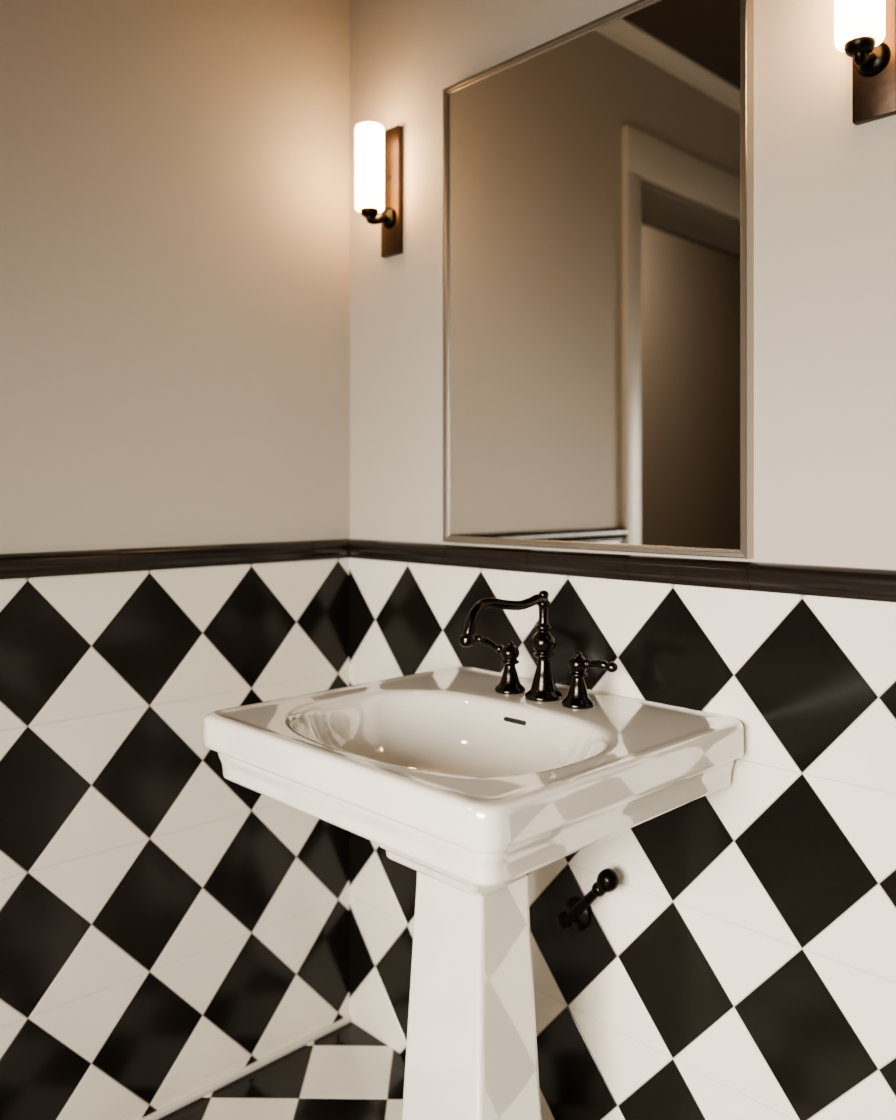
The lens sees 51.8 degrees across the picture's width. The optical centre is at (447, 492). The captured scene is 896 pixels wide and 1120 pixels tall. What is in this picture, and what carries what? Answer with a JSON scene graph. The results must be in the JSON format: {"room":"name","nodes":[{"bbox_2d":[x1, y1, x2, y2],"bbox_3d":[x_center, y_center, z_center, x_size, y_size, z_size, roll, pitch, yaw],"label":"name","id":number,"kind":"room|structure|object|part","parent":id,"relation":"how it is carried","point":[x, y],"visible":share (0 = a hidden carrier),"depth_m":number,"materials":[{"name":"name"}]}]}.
{"room":"bathroom","nodes":[
{"label":"bathroom","id":0,"kind":"room"},
{"bbox_2d":[0,0,349,553],"bbox_3d":[-1.309,-0.113,1.165,2.820,2.580,0.220,0,0,-44],"label":"wall","id":1,"kind":"structure","parent":0,"point":[175,174],"depth_m":1.76,"materials":[{"name":"paint"}]},
{"bbox_2d":[0,539,348,578],"bbox_3d":[-0.595,0.123,1.687,1.067,0.042,0.024,0,0,-44],"label":"trim","id":2,"kind":"structure","parent":1,"relation":"attached to","point":[56,563],"depth_m":1.73,"materials":[{"name":"black tile"}]},
{"bbox_2d":[0,559,348,1117],"bbox_3d":[-0.602,0.659,1.695,1.067,1.036,0.006,0,0,-44],"label":"grout","id":3,"kind":"object","parent":1,"relation":"attached to","point":[149,571],"visible":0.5,"depth_m":1.73,"materials":[{"name":"grey"}]},
{"bbox_2d":[0,558,348,1119],"bbox_3d":[-0.602,0.659,1.692,1.061,1.035,0.006,0,0,-44],"label":"tiles","id":4,"kind":"structure","parent":1,"relation":"attached to","point":[147,640],"depth_m":1.73,"materials":[{"name":"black tile"}]},
{"bbox_2d":[139,1015,351,1119],"bbox_3d":[-0.596,1.171,1.688,1.066,0.014,0.011,0,0,-44],"label":"baseboard","id":5,"kind":"structure","parent":1,"relation":"attached to","point":[222,1082],"depth_m":1.86,"materials":[{"name":"white paint"}]},
{"bbox_2d":[158,1022,405,1119],"bbox_3d":[-0.319,1.227,0.230,2.940,0.101,2.940,0,0,-44],"label":"floor","id":6,"kind":"structure","parent":0,"point":[347,1073],"depth_m":1.82,"materials":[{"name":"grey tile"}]},
{"bbox_2d":[203,667,743,1119],"bbox_3d":[0.031,0.757,1.393,0.566,0.840,0.618,0,0,-44],"label":"pedestal sink","id":7,"kind":"object","parent":6,"relation":"on","point":[470,787],"visible":0.99,"depth_m":1.33,"materials":[{"name":"white ceramic"}]},
{"bbox_2d":[203,667,743,896],"bbox_3d":[0.031,0.457,1.393,0.566,0.240,0.618,0,0,-44],"label":"basin","id":8,"kind":"object","parent":7,"relation":"in","point":[470,787],"depth_m":1.28,"materials":[{"name":"white ceramic"}]},
{"bbox_2d":[459,590,617,708],"bbox_3d":[0.126,0.250,1.527,0.246,0.178,0.249,0,0,-7],"label":"sink faucet","id":9,"kind":"object","parent":7,"relation":"on","point":[543,688],"visible":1,"depth_m":1.51,"materials":[{"name":"black metal"}]},
{"bbox_3d":[0.092,0.198,1.463,0.200,0.070,0.025,0,0,-44],"label":"spout","id":10,"kind":"part","parent":9,"relation":"part of","materials":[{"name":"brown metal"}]},
{"bbox_2d":[350,0,895,569],"bbox_3d":[0.651,-0.113,1.255,0.120,2.580,2.820,0,0,-44],"label":"wall","id":11,"kind":"structure","parent":0,"point":[824,183],"depth_m":1.35,"materials":[{"name":"paint"}]},
{"bbox_2d":[355,122,402,257],"bbox_3d":[-0.149,-0.636,1.923,0.098,0.267,0.060,0,0,-44],"label":"wall sconce","id":12,"kind":"object","parent":11,"relation":"attached to","point":[378,152],"visible":1,"depth_m":1.90,"materials":[{"name":"white glass"}]},
{"bbox_2d":[360,207,378,217],"bbox_3d":[-0.162,-0.580,1.910,0.038,0.018,0.038,0,0,-44],"label":"socket","id":13,"kind":"object","parent":12,"relation":"attached to","point":[367,212],"depth_m":1.90,"materials":[{"name":"black metal"}]},
{"bbox_3d":[-0.162,-0.672,1.910,0.060,0.172,0.060,0,0,-44],"label":"lamp shade","id":14,"kind":"part","parent":12,"relation":"part of","materials":[{"name":"white glass"}]},
{"bbox_3d":[-0.146,-0.572,1.926,0.061,0.029,0.016,0,0,-44],"label":"arm","id":15,"kind":"part","parent":12,"relation":"part of","materials":[{"name":"black metal"}]},
{"bbox_2d":[443,0,752,557],"bbox_3d":[0.221,-0.351,1.596,0.021,0.894,0.646,0,0,-44],"label":"wall mirror","id":16,"kind":"object","parent":11,"relation":"attached to","point":[598,175],"visible":1,"depth_m":1.55,"materials":[{"name":"silver metal"}]},
{"bbox_2d":[348,539,895,602],"bbox_3d":[0.676,0.123,1.125,0.024,0.042,2.600,0,0,-44],"label":"trim","id":17,"kind":"structure","parent":11,"relation":"attached to","point":[811,580],"depth_m":1.47,"materials":[{"name":"black tile"}]},
{"bbox_2d":[349,558,895,1119],"bbox_3d":[0.683,0.659,1.132,0.006,1.035,2.599,0,0,-44],"label":"tiles","id":18,"kind":"structure","parent":11,"relation":"attached to","point":[802,683],"depth_m":1.42,"materials":[{"name":"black tile"}]},
{"bbox_2d":[557,868,619,930],"bbox_3d":[0.235,0.685,1.552,0.048,0.143,0.143,0,0,-37],"label":"shutoff valve","id":19,"kind":"object","parent":18,"relation":"attached to","point":[576,914],"visible":1,"depth_m":1.54,"materials":[{"name":"black metal"}]},
{"bbox_2d":[349,563,895,1119],"bbox_3d":[0.684,0.659,1.133,0.006,1.036,2.600,0,0,-44],"label":"grout","id":20,"kind":"object","parent":11,"relation":"attached to","point":[673,585],"visible":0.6,"depth_m":1.39,"materials":[{"name":"grey"}]},
{"bbox_2d":[835,0,895,124],"bbox_3d":[0.547,-0.636,1.212,0.090,0.267,0.060,0,0,-44],"label":"wall sconce","id":21,"kind":"object","parent":11,"relation":"attached to","point":[865,30],"visible":1,"depth_m":1.22,"materials":[{"name":"white glass"}]},
{"bbox_2d":[844,36,875,57],"bbox_3d":[0.536,-0.580,1.201,0.038,0.018,0.038,0,0,-44],"label":"socket","id":22,"kind":"object","parent":21,"relation":"attached to","point":[854,46],"depth_m":1.19,"materials":[{"name":"black metal"}]},
{"bbox_3d":[0.536,-0.672,1.201,0.060,0.172,0.060,0,0,-44],"label":"lamp shade","id":23,"kind":"part","parent":21,"relation":"part of","materials":[{"name":"white glass"}]},
{"bbox_3d":[0.549,-0.572,1.214,0.053,0.029,0.016,0,0,-44],"label":"arm","id":24,"kind":"part","parent":21,"relation":"part of","materials":[{"name":"black metal"}]}
]}

